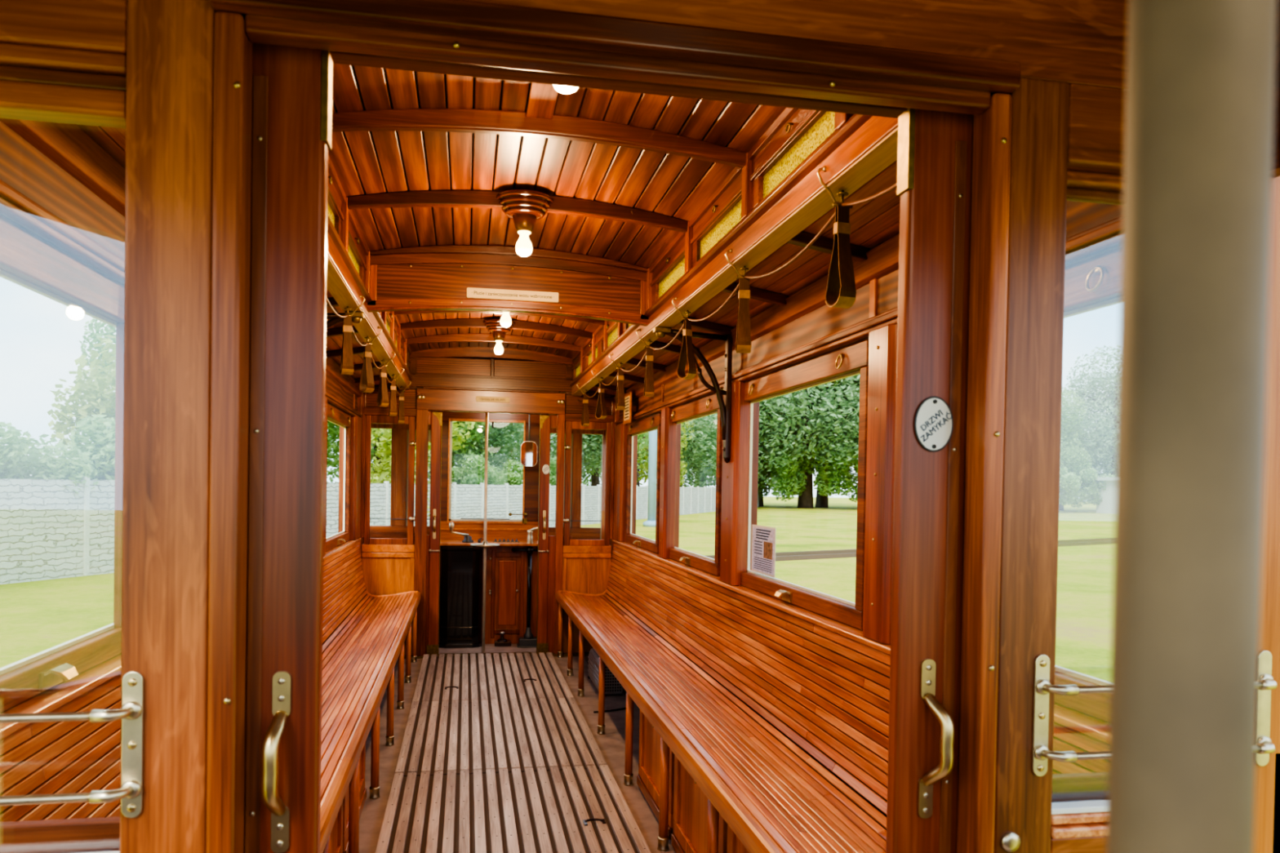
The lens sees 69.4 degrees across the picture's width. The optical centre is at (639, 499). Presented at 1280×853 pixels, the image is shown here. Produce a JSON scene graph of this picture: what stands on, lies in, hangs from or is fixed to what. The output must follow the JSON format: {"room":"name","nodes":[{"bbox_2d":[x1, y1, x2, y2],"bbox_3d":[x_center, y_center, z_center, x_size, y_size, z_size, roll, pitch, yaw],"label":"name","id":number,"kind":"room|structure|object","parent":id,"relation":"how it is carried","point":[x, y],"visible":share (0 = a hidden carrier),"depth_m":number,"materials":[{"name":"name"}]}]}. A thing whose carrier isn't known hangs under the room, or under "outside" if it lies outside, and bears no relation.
{"room":"vehicle interior","nodes":[
{"label":"vehicle interior","id":0,"kind":"room"},
{"bbox_2d":[0,118,364,739],"bbox_3d":[-1.650,0.585,4.377,0.134,2.734,6.810,1,1,-11],"label":"wall","id":1,"kind":"structure","parent":0,"point":[57,183],"depth_m":1.88,"materials":[{"name":"brown wood"}]},
{"bbox_2d":[0,213,124,713],"bbox_3d":[-1.132,-0.062,1.781,0.081,0.861,1.220,1,1,-11],"label":"window","id":2,"kind":"structure","parent":1,"relation":"in","point":[28,260],"depth_m":1.80,"materials":[{"name":"brown wood"}]},
{"bbox_2d":[325,402,351,551],"bbox_3d":[-1.891,-0.140,5.819,0.081,0.861,1.140,1,1,-11],"label":"window","id":3,"kind":"structure","parent":1,"relation":"in","point":[335,415],"depth_m":6.31,"materials":[{"name":"brown wood"}]},
{"bbox_2d":[326,311,364,328],"bbox_3d":[-1.276,-0.464,3.659,0.346,0.567,0.050,1,1,-11],"label":"iron bracket","id":4,"kind":"object","parent":1,"relation":"attached to","point":[358,316],"visible":0.13,"depth_m":3.66,"materials":[{"name":"brown metal"}]},
{"bbox_2d":[76,124,391,385],"bbox_3d":[-1.501,-0.800,4.410,0.420,0.116,6.750,1,1,-11],"label":"ceiling","id":5,"kind":"structure","parent":0,"point":[112,140],"depth_m":4.24,"materials":[{"name":"brown wood"}]},
{"bbox_2d":[369,410,606,644],"bbox_3d":[-1.203,0.263,7.340,2.060,2.200,0.800,1,1,-11],"label":"end wall","id":6,"kind":"structure","parent":0,"point":[506,578],"depth_m":7.54,"materials":[{"name":"brown wood"}]},
{"bbox_2d":[357,345,619,658],"bbox_3d":[-1.117,0.017,6.904,2.000,2.308,0.120,1,1,-11],"label":"wall","id":7,"kind":"structure","parent":0,"point":[451,379],"depth_m":6.86,"materials":[{"name":"brown wood"}]},
{"bbox_2d":[340,294,365,374],"bbox_3d":[-1.111,-0.634,3.570,0.086,0.307,0.063,1,1,-26],"label":"strap","id":8,"kind":"object","parent":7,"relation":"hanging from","point":[347,360],"visible":0.97,"depth_m":3.55,"materials":[{"name":"brown leather"}]},
{"bbox_2d":[326,297,401,394],"bbox_3d":[-1.355,-0.705,4.774,0.008,0.064,4.012,1,1,-11],"label":"cord","id":9,"kind":"object","parent":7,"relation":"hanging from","point":[327,300],"visible":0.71,"depth_m":3.82,"materials":[{"name":"beige fabric"}]},
{"bbox_2d":[326,155,413,390],"bbox_3d":[-1.192,-0.890,4.008,0.099,0.278,5.650,1,1,-11],"label":"trim","id":10,"kind":"structure","parent":7,"relation":"attached to","point":[348,255],"depth_m":3.48,"materials":[{"name":"brown wood"}]},
{"bbox_2d":[359,326,382,392],"bbox_3d":[-1.250,-0.648,4.274,0.099,0.307,0.058,1,1,23],"label":"strap","id":11,"kind":"object","parent":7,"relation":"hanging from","point":[366,374],"visible":1,"depth_m":4.27,"materials":[{"name":"brown leather"}]},
{"bbox_2d":[376,351,395,407],"bbox_3d":[-1.401,-0.664,5.098,0.074,0.307,0.079,0,1,-44],"label":"strap","id":12,"kind":"object","parent":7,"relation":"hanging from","point":[383,396],"visible":1,"depth_m":5.09,"materials":[{"name":"brown leather"}]},
{"bbox_2d":[364,414,415,544],"bbox_3d":[-1.835,-0.142,6.781,0.350,0.945,0.030,1,1,-11],"label":"window","id":13,"kind":"structure","parent":7,"relation":"in","point":[411,420],"depth_m":6.77,"materials":[{"name":"brown wood"}]},
{"bbox_2d":[388,367,404,416],"bbox_3d":[-1.531,-0.677,5.810,0.087,0.307,0.063,1,1,-23],"label":"strap","id":14,"kind":"object","parent":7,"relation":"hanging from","point":[393,402],"visible":0.99,"depth_m":5.79,"materials":[{"name":"brown leather"}]},
{"bbox_2d":[397,380,411,423],"bbox_3d":[-1.668,-0.691,6.546,0.088,0.307,0.063,1,1,-20],"label":"strap","id":15,"kind":"object","parent":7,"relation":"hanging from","point":[401,420],"visible":1,"depth_m":6.53,"materials":[{"name":"brown leather"}]},
{"bbox_2d":[407,411,442,654],"bbox_3d":[-1.596,0.254,6.832,0.240,1.810,0.084,1,1,-11],"label":"door","id":16,"kind":"structure","parent":7,"relation":"in","point":[435,418],"depth_m":6.85,"materials":[{"name":"red wood"}]},
{"bbox_2d":[475,395,509,402],"bbox_3d":[-1.092,-0.743,6.858,0.245,0.040,0.007,1,1,-11],"label":"sign","id":17,"kind":"object","parent":7,"relation":"attached to","point":[478,398],"visible":1,"depth_m":6.86,"materials":[{"name":"beige"}]},
{"bbox_2d":[536,414,572,653],"bbox_3d":[-0.642,0.268,7.012,0.260,1.810,0.084,1,1,-11],"label":"door","id":18,"kind":"structure","parent":7,"relation":"in","point":[546,543],"depth_m":7.01,"materials":[{"name":"red wood"}]},
{"bbox_2d":[576,382,589,426],"bbox_3d":[-0.404,-0.668,6.501,0.092,0.307,0.063,1,1,-23],"label":"strap","id":19,"kind":"object","parent":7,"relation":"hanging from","point":[585,418],"visible":1,"depth_m":6.50,"materials":[{"name":"brown leather"}]},
{"bbox_2d":[563,421,611,546],"bbox_3d":[-0.400,-0.121,7.051,0.350,0.945,0.030,1,1,-11],"label":"window","id":20,"kind":"structure","parent":7,"relation":"in","point":[570,425],"depth_m":7.03,"materials":[{"name":"brown wood"}]},
{"bbox_2d":[591,368,606,419],"bbox_3d":[-0.253,-0.654,5.730,0.087,0.307,0.063,0,1,-44],"label":"strap","id":21,"kind":"object","parent":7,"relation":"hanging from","point":[601,401],"visible":1,"depth_m":5.74,"materials":[{"name":"brown leather"}]},
{"bbox_2d":[608,353,625,410],"bbox_3d":[-0.128,-0.640,5.032,0.091,0.307,0.066,1,1,-11],"label":"strap","id":22,"kind":"object","parent":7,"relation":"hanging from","point":[620,405],"visible":1,"depth_m":5.02,"materials":[{"name":"brown leather"}]},
{"bbox_2d":[635,328,654,396],"bbox_3d":[0.022,-0.625,4.236,0.091,0.307,0.065,1,1,-11],"label":"strap","id":23,"kind":"object","parent":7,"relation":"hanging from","point":[648,391],"visible":0.98,"depth_m":4.23,"materials":[{"name":"brown leather"}]},
{"bbox_2d":[671,297,696,379],"bbox_3d":[0.165,-0.611,3.499,0.088,0.307,0.063,0,1,-42],"label":"strap","id":24,"kind":"object","parent":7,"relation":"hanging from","point":[686,350],"visible":0.98,"depth_m":3.51,"materials":[{"name":"brown leather"}]},
{"bbox_2d":[568,107,897,395],"bbox_3d":[0.031,-0.873,4.238,0.099,0.278,5.650,1,1,-11],"label":"trim","id":25,"kind":"structure","parent":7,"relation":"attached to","point":[761,206],"depth_m":2.57,"materials":[{"name":"brown wood"}]},
{"bbox_2d":[577,182,897,402],"bbox_3d":[0.046,-0.673,4.229,0.008,0.063,5.602,1,1,-11],"label":"cord","id":26,"kind":"object","parent":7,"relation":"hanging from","point":[894,186],"visible":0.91,"depth_m":2.46,"materials":[{"name":"beige fabric"}]},
{"bbox_2d":[724,248,751,352],"bbox_3d":[0.295,-0.598,2.796,0.088,0.307,0.063,1,1,0],"label":"strap","id":27,"kind":"object","parent":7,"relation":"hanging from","point":[743,344],"visible":0.99,"depth_m":2.78,"materials":[{"name":"brown leather"}]},
{"bbox_2d":[816,166,856,308],"bbox_3d":[0.431,-0.584,2.061,0.092,0.307,0.063,1,1,-20],"label":"strap","id":28,"kind":"object","parent":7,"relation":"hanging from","point":[841,291],"visible":0.99,"depth_m":2.06,"materials":[{"name":"brown leather"}]},
{"bbox_2d":[358,643,675,852],"bbox_3d":[-0.695,1.241,4.569,2.060,0.050,6.810,1,1,-11],"label":"floor","id":29,"kind":"structure","parent":0,"point":[611,744],"depth_m":4.64,"materials":[{"name":"brown wood"}]},
{"bbox_2d":[0,541,421,852],"bbox_3d":[-1.331,0.785,4.013,0.481,0.856,5.640,1,1,-11],"label":"slatted bench","id":30,"kind":"object","parent":29,"relation":"on","point":[365,633],"visible":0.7,"depth_m":3.04,"materials":[{"name":"brown wood"}]},
{"bbox_2d":[330,800,343,852],"bbox_3d":[-1.079,1.020,2.717,0.355,0.400,0.620,1,1,-11],"label":"base cabinet","id":31,"kind":"object","parent":29,"relation":"on","point":[336,833],"visible":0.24,"depth_m":2.99,"materials":[{"name":"brown wood"}]},
{"bbox_2d":[342,742,366,852],"bbox_3d":[-1.203,1.008,3.380,0.355,0.400,0.650,1,1,-11],"label":"base cabinet","id":32,"kind":"object","parent":29,"relation":"on","point":[362,790],"visible":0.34,"depth_m":3.50,"materials":[{"name":"brown wood"}]},
{"bbox_2d":[439,521,483,648],"bbox_3d":[-1.428,0.668,7.343,0.360,0.982,0.267,1,1,-11],"label":"controller","id":33,"kind":"object","parent":29,"relation":"on","point":[460,566],"visible":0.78,"depth_m":7.23,"materials":[{"name":"black metal"}]},
{"bbox_2d":[470,413,499,653],"bbox_3d":[-1.175,0.173,7.028,0.224,1.990,0.224,1,1,-11],"label":"pole","id":34,"kind":"object","parent":29,"relation":"on","point":[484,544],"visible":0.97,"depth_m":7.02,"materials":[{"name":"gold metal"}]},
{"bbox_2d":[412,652,573,704],"bbox_3d":[-0.990,1.167,6.141,0.937,0.036,1.470,1,1,-11],"label":"floor grating","id":35,"kind":"structure","parent":29,"relation":"on","point":[442,677],"depth_m":6.01,"materials":[{"name":"brown wood"}]},
{"bbox_2d":[394,697,607,777],"bbox_3d":[-0.731,1.197,4.763,0.937,0.030,1.315,1,1,-11],"label":"floor grating","id":36,"kind":"structure","parent":29,"relation":"on","point":[445,737],"depth_m":4.62,"materials":[{"name":"brown wood"}]},
{"bbox_2d":[374,764,651,852],"bbox_3d":[-0.479,1.219,3.421,0.937,0.036,1.385,1,1,-11],"label":"floor grating","id":37,"kind":"structure","parent":29,"relation":"on","point":[579,810],"depth_m":3.56,"materials":[{"name":"brown wood"}]},
{"bbox_2d":[511,527,537,647],"bbox_3d":[-0.890,0.690,7.356,0.268,0.957,0.140,1,1,-11],"label":"column","id":38,"kind":"structure","parent":29,"relation":"on","point":[527,640],"depth_m":7.34,"materials":[{"name":"black metal"}]},
{"bbox_2d":[587,648,626,712],"bbox_3d":[-0.225,1.101,5.742,0.256,0.210,0.975,1,1,-11],"label":"heater","id":39,"kind":"object","parent":29,"relation":"on","point":[612,686],"visible":0.56,"depth_m":5.68,"materials":[{"name":"metal"}]},
{"bbox_2d":[636,710,674,839],"bbox_3d":[0.211,1.028,3.677,0.355,0.400,0.630,1,1,-11],"label":"base cabinet","id":40,"kind":"object","parent":29,"relation":"on","point":[648,777],"visible":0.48,"depth_m":3.71,"materials":[{"name":"brown wood"}]},
{"bbox_2d":[671,755,727,852],"bbox_3d":[0.336,1.040,3.014,0.355,0.400,0.640,1,1,-11],"label":"panel","id":41,"kind":"object","parent":29,"relation":"on","point":[689,835],"visible":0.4,"depth_m":3.09,"materials":[{"name":"brown wood"}]},
{"bbox_2d":[726,824,749,852],"bbox_3d":[0.461,1.053,2.346,0.355,0.400,0.640,1,1,-11],"label":"base cabinet","id":42,"kind":"object","parent":29,"relation":"on","point":[735,845],"visible":0.02,"depth_m":2.58,"materials":[{"name":"brown wood"}]},
{"bbox_2d":[555,542,1108,852],"bbox_3d":[0.112,0.806,4.285,0.481,0.856,5.640,1,1,-11],"label":"slatted bench","id":43,"kind":"object","parent":29,"relation":"on","point":[780,718],"visible":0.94,"depth_m":3.09,"materials":[{"name":"brown wood"}]},
{"bbox_2d":[328,63,786,358],"bbox_3d":[-0.577,-1.051,4.120,1.320,0.144,5.850,1,1,-11],"label":"ceiling","id":44,"kind":"structure","parent":0,"point":[418,158],"depth_m":2.85,"materials":[{"name":"brown wood"}]},
{"bbox_2d":[483,318,515,354],"bbox_3d":[-0.863,-0.989,5.660,0.200,0.204,0.200,1,1,-11],"label":"ceiling lamp","id":45,"kind":"object","parent":44,"relation":"hanging from","point":[493,325],"visible":0.92,"depth_m":5.62,"materials":[{"name":"brown wood"}]},
{"bbox_2d":[367,244,648,326],"bbox_3d":[-0.545,-0.921,3.936,1.190,0.298,0.070,1,1,-11],"label":"ceiling beam","id":46,"kind":"structure","parent":44,"relation":"attached to","point":[424,277],"depth_m":3.92,"materials":[{"name":"brown wood"}]},
{"bbox_2d":[466,287,558,302],"bbox_3d":[-0.540,-0.870,3.934,0.388,0.043,0.007,1,1,-11],"label":"sign","id":47,"kind":"object","parent":46,"relation":"attached to","point":[472,292],"visible":1,"depth_m":3.93,"materials":[{"name":"beige"}]},
{"bbox_2d":[496,188,553,257],"bbox_3d":[-0.400,-0.942,3.194,0.200,0.204,0.200,1,1,-11],"label":"ceiling lamp","id":48,"kind":"object","parent":44,"relation":"hanging from","point":[525,206],"visible":0.97,"depth_m":3.15,"materials":[{"name":"brown wood"}]},
{"bbox_2d":[552,84,578,93],"bbox_3d":[-0.146,-0.916,1.848,0.200,0.204,0.200,1,1,-11],"label":"ceiling lamp","id":49,"kind":"object","parent":44,"relation":"hanging from","point":[562,89],"visible":0.06,"depth_m":1.84,"materials":[{"name":"white glass"}]},
{"bbox_2d":[0,0,1279,852],"bbox_3d":[-0.041,0.269,1.279,2.140,2.620,0.186,1,1,-11],"label":"wall","id":50,"kind":"structure","parent":0,"point":[1042,82],"depth_m":1.20,"materials":[{"name":"brown wood"}]},
{"bbox_2d":[0,671,143,817],"bbox_3d":[-0.824,0.289,1.042,0.477,0.175,0.038,1,1,-11],"label":"guard rail","id":51,"kind":"object","parent":50,"relation":"attached to","point":[131,712],"visible":1,"depth_m":1.09,"materials":[{"name":"gold metal"}]},
{"bbox_2d":[244,42,333,852],"bbox_3d":[-0.531,0.338,1.172,0.239,1.848,0.084,1,1,-11],"label":"door","id":52,"kind":"structure","parent":50,"relation":"in","point":[291,107],"depth_m":1.19,"materials":[{"name":"red wood"}]},
{"bbox_2d":[885,107,973,852],"bbox_3d":[0.484,0.353,1.364,0.224,1.848,0.084,1,1,-11],"label":"door","id":53,"kind":"structure","parent":50,"relation":"in","point":[935,150],"depth_m":1.35,"materials":[{"name":"red wood"}]},
{"bbox_2d":[914,396,953,452],"bbox_3d":[0.429,-0.110,1.348,0.061,0.081,0.005,1,1,-11],"label":"oval sign","id":54,"kind":"object","parent":53,"relation":"attached to","point":[933,420],"visible":1,"depth_m":1.35,"materials":[{"name":"white ceramic"}]},
{"bbox_2d":[1031,650,1277,776],"bbox_3d":[0.759,0.312,1.341,0.394,0.175,0.038,1,1,-11],"label":"guard rail","id":55,"kind":"object","parent":50,"relation":"attached to","point":[1042,686],"visible":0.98,"depth_m":1.32,"materials":[{"name":"gold metal"}]},
{"bbox_2d":[589,160,900,395],"bbox_3d":[0.170,-0.775,4.724,0.420,0.116,6.750,1,1,-11],"label":"ceiling","id":56,"kind":"structure","parent":0,"point":[873,222],"depth_m":2.94,"materials":[{"name":"brown wood"}]},
{"bbox_2d":[609,200,1279,852],"bbox_3d":[0.282,0.613,4.741,0.134,2.734,6.810,1,1,-11],"label":"wall","id":57,"kind":"structure","parent":0,"point":[806,327],"depth_m":3.06,"materials":[{"name":"brown wood"}]},
{"bbox_2d":[623,391,636,424],"bbox_3d":[-0.061,-0.627,6.373,0.064,0.210,0.270,1,1,-11],"label":"framed notice","id":58,"kind":"object","parent":57,"relation":"attached to","point":[628,409],"visible":0.94,"depth_m":6.33,"materials":[{"name":"brown wood"}]},
{"bbox_2d":[625,412,661,553],"bbox_3d":[0.002,-0.112,6.176,0.081,0.861,1.140,1,1,-11],"label":"window","id":59,"kind":"structure","parent":57,"relation":"in","point":[653,422],"depth_m":6.22,"materials":[{"name":"brown wood"}]},
{"bbox_2d":[653,326,732,462],"bbox_3d":[0.224,-0.442,3.942,0.346,0.567,0.050,1,1,-11],"label":"iron bracket","id":60,"kind":"object","parent":57,"relation":"attached to","point":[725,406],"visible":0.95,"depth_m":3.95,"materials":[{"name":"black"}]},
{"bbox_2d":[669,391,723,576],"bbox_3d":[0.256,-0.086,4.825,0.081,0.861,1.130,1,1,-11],"label":"window","id":61,"kind":"structure","parent":57,"relation":"in","point":[707,405],"depth_m":4.48,"materials":[{"name":"brown wood"}]},
{"bbox_2d":[741,337,869,630],"bbox_3d":[0.537,-0.058,3.329,0.081,0.861,1.265,1,1,-11],"label":"window","id":62,"kind":"structure","parent":57,"relation":"in","point":[851,359],"depth_m":3.03,"materials":[{"name":"brown wood"}]},
{"bbox_2d":[751,524,776,577],"bbox_3d":[0.488,0.202,3.670,0.003,0.192,0.295,1,1,-11],"label":"paper notice","id":63,"kind":"object","parent":62,"relation":"attached to","point":[763,538],"visible":1,"depth_m":3.66,"materials":[{"name":"white paper"}]},
{"bbox_2d":[763,541,772,559],"bbox_3d":[0.499,0.199,3.606,0.001,0.065,0.105,1,1,-11],"label":"picture","id":64,"kind":"object","parent":63,"relation":"attached to","point":[767,545],"depth_m":3.61},
{"bbox_2d":[1054,245,1121,723],"bbox_3d":[0.774,-0.034,2.071,0.081,0.861,1.085,1,1,-11],"label":"window","id":65,"kind":"structure","parent":57,"relation":"in","point":[1093,282],"depth_m":1.74,"materials":[{"name":"clear glass"}]},
{"bbox_2d":[1272,0,1279,177],"bbox_3d":[0.114,0.236,0.352,2.000,2.120,1.740,1,1,-11],"label":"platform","id":66,"kind":"object","parent":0,"point":[1276,157],"visible":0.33,"depth_m":1.34,"materials":[{"name":"brown wood"}]},
{"bbox_3d":[-1.190,-0.852,7.357,2.100,0.030,0.870,1,1,-11],"label":"ceiling","id":67,"kind":"structure","parent":0,"visible":0},
{"bbox_2d":[520,413,537,466],"bbox_3d":[-0.883,-0.546,7.371,0.135,0.572,0.040,1,1,-11],"label":"mirror","id":68,"kind":"object","parent":67,"relation":"hanging from","point":[528,453],"visible":0.98,"depth_m":7.36,"materials":[{"name":"metal"}]},
{"bbox_3d":[0.095,1.321,0.369,2.000,0.050,1.740,1,1,-11],"label":"floor","id":69,"kind":"structure","parent":0,"visible":0},
{"bbox_2d":[1106,0,1277,852],"bbox_3d":[0.155,0.248,0.274,0.100,2.100,0.100,1,1,-11],"label":"pole","id":70,"kind":"object","parent":69,"relation":"on","point":[1200,76],"visible":1,"depth_m":0.26,"materials":[{"name":"silver metal"}]},
{"label":"outside","id":71,"kind":"structure","parent":0,"visible":0},
{"bbox_2d":[0,496,1115,681],"bbox_3d":[6.858,1.124,72.550,280.000,0.001,260.000,1,1,-11],"label":"ground","id":72,"kind":"structure","parent":71,"point":[37,616],"depth_m":20.10,"materials":[{"name":"green plant"}]},
{"bbox_2d":[0,422,98,497],"bbox_3d":[-13.272,-0.148,19.083,2.196,2.910,3.528,2,1,35],"label":"shrub","id":73,"kind":"object","parent":72,"relation":"on","point":[14,468],"visible":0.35,"depth_m":19.30,"materials":[{"name":"green plant"}]},
{"bbox_2d":[4,414,115,479],"bbox_3d":[-12.368,-0.341,21.092,2.415,3.201,3.881,2,1,43],"label":"shrub","id":74,"kind":"object","parent":72,"relation":"on","point":[103,457],"visible":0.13,"depth_m":20.76,"materials":[{"name":"green plant"}]},
{"bbox_2d":[36,334,115,462],"bbox_3d":[-13.326,-1.792,25.387,5.765,5.378,5.336,2,1,45],"label":"tree","id":75,"kind":"object","parent":72,"relation":"on","point":[97,393],"visible":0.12,"depth_m":24.29,"materials":[{"name":"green plant"}]},
{"bbox_2d":[79,317,115,387],"bbox_3d":[-15.892,-3.613,32.722,6.724,9.958,10.986,1,1,-25],"label":"tree","id":76,"kind":"object","parent":72,"relation":"on","point":[97,326],"visible":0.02,"depth_m":30.52,"materials":[{"name":"green plant"}]},
{"bbox_2d":[0,476,759,584],"bbox_3d":[-3.333,0.287,47.121,0.144,2.120,108.100,1,1,17],"label":"fence","id":77,"kind":"object","parent":72,"relation":"on","point":[48,531],"visible":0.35,"depth_m":19.68,"materials":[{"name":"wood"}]},
{"bbox_2d":[335,421,475,516],"bbox_3d":[-9.026,-1.602,34.875,4.909,4.948,5.304,1,1,20],"label":"shrub","id":78,"kind":"object","parent":72,"relation":"on","point":[384,465],"visible":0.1,"depth_m":33.58,"materials":[{"name":"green plant"}]},
{"bbox_2d":[326,421,493,483],"bbox_3d":[-11.718,-4.538,40.415,7.911,11.716,12.924,2,1,44],"label":"tree","id":79,"kind":"object","parent":72,"relation":"on","point":[332,430],"visible":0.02,"depth_m":41.26,"materials":[{"name":"green plant"}]},
{"bbox_2d":[326,421,524,482],"bbox_3d":[-10.512,-5.003,45.410,10.607,12.506,11.902,1,1,-27],"label":"tree","id":80,"kind":"object","parent":72,"relation":"on","point":[495,442],"visible":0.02,"depth_m":45.09,"materials":[{"name":"green plant"}]},
{"bbox_2d":[451,453,506,484],"bbox_3d":[-7.400,-0.475,40.683,2.305,3.055,3.704,1,1,12],"label":"shrub","id":81,"kind":"object","parent":72,"relation":"on","point":[464,476],"visible":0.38,"depth_m":40.28,"materials":[{"name":"green plant"}]},
{"bbox_2d":[488,460,523,484],"bbox_3d":[-6.211,-0.418,43.959,3.528,2.910,2.196,1,1,10],"label":"shrub","id":82,"kind":"object","parent":72,"relation":"on","point":[511,477],"visible":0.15,"depth_m":43.67,"materials":[{"name":"green plant"}]},
{"bbox_2d":[456,414,602,484],"bbox_3d":[-6.430,-5.158,59.775,10.607,12.506,11.902,1,1,-27],"label":"tree","id":83,"kind":"object","parent":72,"relation":"on","point":[593,454],"visible":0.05,"depth_m":59.09,"materials":[{"name":"green plant"}]},
{"bbox_2d":[538,457,556,485],"bbox_3d":[-4.368,-0.630,48.236,2.415,3.201,3.881,1,1,26],"label":"shrub","id":84,"kind":"object","parent":72,"relation":"on","point":[552,477],"visible":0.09,"depth_m":47.95,"materials":[{"name":"green plant"}]},
{"bbox_2d":[550,431,648,485],"bbox_3d":[-3.779,-5.684,66.214,9.097,13.473,14.863,1,1,-8],"label":"tree","id":85,"kind":"object","parent":72,"relation":"on","point":[594,480],"visible":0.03,"depth_m":63.22,"materials":[{"name":"green plant"}]},
{"bbox_2d":[599,420,694,487],"bbox_3d":[0.073,-5.284,76.286,9.146,12.471,7.580,1,1,-11],"label":"tree","id":86,"kind":"object","parent":72,"relation":"on","point":[640,472],"visible":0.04,"depth_m":76.43,"materials":[{"name":"green plant"}]},
{"bbox_2d":[643,429,657,527],"bbox_3d":[0.671,-3.021,47.901,0.900,8.850,0.900,1,1,-11],"label":"utility pole","id":87,"kind":"object","parent":72,"relation":"on","point":[652,455],"visible":0.7,"depth_m":47.75,"materials":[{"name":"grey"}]},
{"bbox_2d":[640,413,717,487],"bbox_3d":[2.870,-7.585,85.196,16.225,16.884,15.374,1,1,15],"label":"tree","id":88,"kind":"object","parent":72,"relation":"on","point":[711,456],"visible":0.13,"depth_m":81.42,"materials":[{"name":"green plant"}]},
{"bbox_2d":[656,404,800,487],"bbox_3d":[7.458,-10.576,101.536,20.499,22.512,21.634,1,1,2],"label":"tree","id":89,"kind":"object","parent":72,"relation":"on","point":[769,427],"visible":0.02,"depth_m":96.26,"materials":[{"name":"green plant"}]},
{"bbox_2d":[702,394,818,506],"bbox_3d":[12.357,-10.940,102.320,21.599,23.431,22.627,1,1,-12],"label":"tree","id":90,"kind":"object","parent":72,"relation":"on","point":[761,501],"visible":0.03,"depth_m":95.58,"materials":[{"name":"green plant"}]},
{"bbox_2d":[757,461,775,499],"bbox_3d":[12.237,-3.120,101.344,6.534,6.402,6.340,1,1,22],"label":"shrub","id":91,"kind":"object","parent":72,"relation":"on","point":[761,487],"visible":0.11,"depth_m":98.81,"materials":[{"name":"green plant"}]},
{"bbox_2d":[692,373,860,508],"bbox_3d":[16.505,-12.210,96.265,23.915,26.263,25.239,1,1,27],"label":"tree","id":92,"kind":"object","parent":72,"relation":"on","point":[805,500],"visible":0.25,"depth_m":90.54,"materials":[{"name":"green plant"}]},
{"bbox_2d":[762,436,819,501],"bbox_3d":[15.941,-3.127,94.702,6.629,6.693,6.831,1,1,-11],"label":"shrub","id":93,"kind":"object","parent":72,"relation":"on","point":[792,483],"visible":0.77,"depth_m":93.08,"materials":[{"name":"green plant"}]},
{"bbox_2d":[775,375,859,507],"bbox_3d":[20.235,-10.789,101.456,22.627,23.431,21.599,1,1,-25],"label":"tree","id":94,"kind":"object","parent":72,"relation":"on","point":[821,501],"visible":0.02,"depth_m":101.85,"materials":[{"name":"green plant"}]},
{"bbox_2d":[797,433,857,502],"bbox_3d":[20.159,-3.227,94.581,7.128,6.984,6.917,0,1,-35],"label":"shrub","id":95,"kind":"object","parent":72,"relation":"on","point":[832,479],"visible":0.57,"depth_m":93.42,"materials":[{"name":"green plant"}]},
{"bbox_2d":[797,374,859,475],"bbox_3d":[26.202,-10.808,97.390,22.835,23.762,21.638,1,1,14],"label":"tree","id":96,"kind":"object","parent":72,"relation":"on","point":[852,392],"visible":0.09,"depth_m":91.32,"materials":[{"name":"green plant"}]},
{"bbox_2d":[705,537,1114,559],"bbox_3d":[15.534,1.769,37.238,40.339,0.130,0.080,0,1,-37],"label":"rail","id":97,"kind":"object","parent":72,"relation":"on","point":[841,551],"visible":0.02,"depth_m":30.09,"materials":[{"name":"brown metal"}]},
{"bbox_2d":[775,540,1114,561],"bbox_3d":[15.772,1.793,35.974,40.339,0.130,0.080,0,1,-37],"label":"rail","id":98,"kind":"object","parent":72,"relation":"on","point":[1074,544],"visible":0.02,"depth_m":28.48,"materials":[{"name":"brown metal"}]},
{"bbox_2d":[1059,466,1082,505],"bbox_3d":[43.229,-1.248,95.372,4.455,4.365,4.323,2,1,30],"label":"shrub","id":99,"kind":"object","parent":72,"relation":"on","point":[1068,482],"visible":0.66,"depth_m":94.33,"materials":[{"name":"green plant"}]},
{"bbox_2d":[1059,440,1092,496],"bbox_3d":[44.025,-4.248,102.252,10.259,11.130,10.748,2,1,39],"label":"tree","id":100,"kind":"object","parent":72,"relation":"on","point":[1075,453],"visible":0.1,"depth_m":100.93,"materials":[{"name":"green plant"}]},
{"bbox_2d":[1058,386,1098,511],"bbox_3d":[48.656,-5.719,108.031,12.959,14.059,13.576,1,1,-13],"label":"tree","id":101,"kind":"object","parent":72,"relation":"on","point":[1068,429],"visible":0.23,"depth_m":102.75,"materials":[{"name":"green plant"}]},
{"bbox_2d":[1061,345,1119,497],"bbox_3d":[55.287,-8.603,108.756,18.221,20.010,19.230,1,1,26],"label":"tree","id":102,"kind":"object","parent":72,"relation":"on","point":[1109,421],"visible":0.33,"depth_m":108.26,"materials":[{"name":"green plant"}]},
{"bbox_2d":[1070,467,1114,508],"bbox_3d":[48.002,-1.211,98.362,4.455,4.365,4.323,1,1,-27],"label":"shrub","id":103,"kind":"object","parent":72,"relation":"on","point":[1090,491],"visible":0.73,"depth_m":98.36,"materials":[{"name":"green plant"}]},
{"bbox_2d":[1091,477,1115,514],"bbox_3d":[52.578,-0.373,97.656,7.900,3.800,4.500,1,1,-11],"label":"shed","id":104,"kind":"object","parent":72,"relation":"on","point":[1107,505],"visible":0.12,"depth_m":97.04,"materials":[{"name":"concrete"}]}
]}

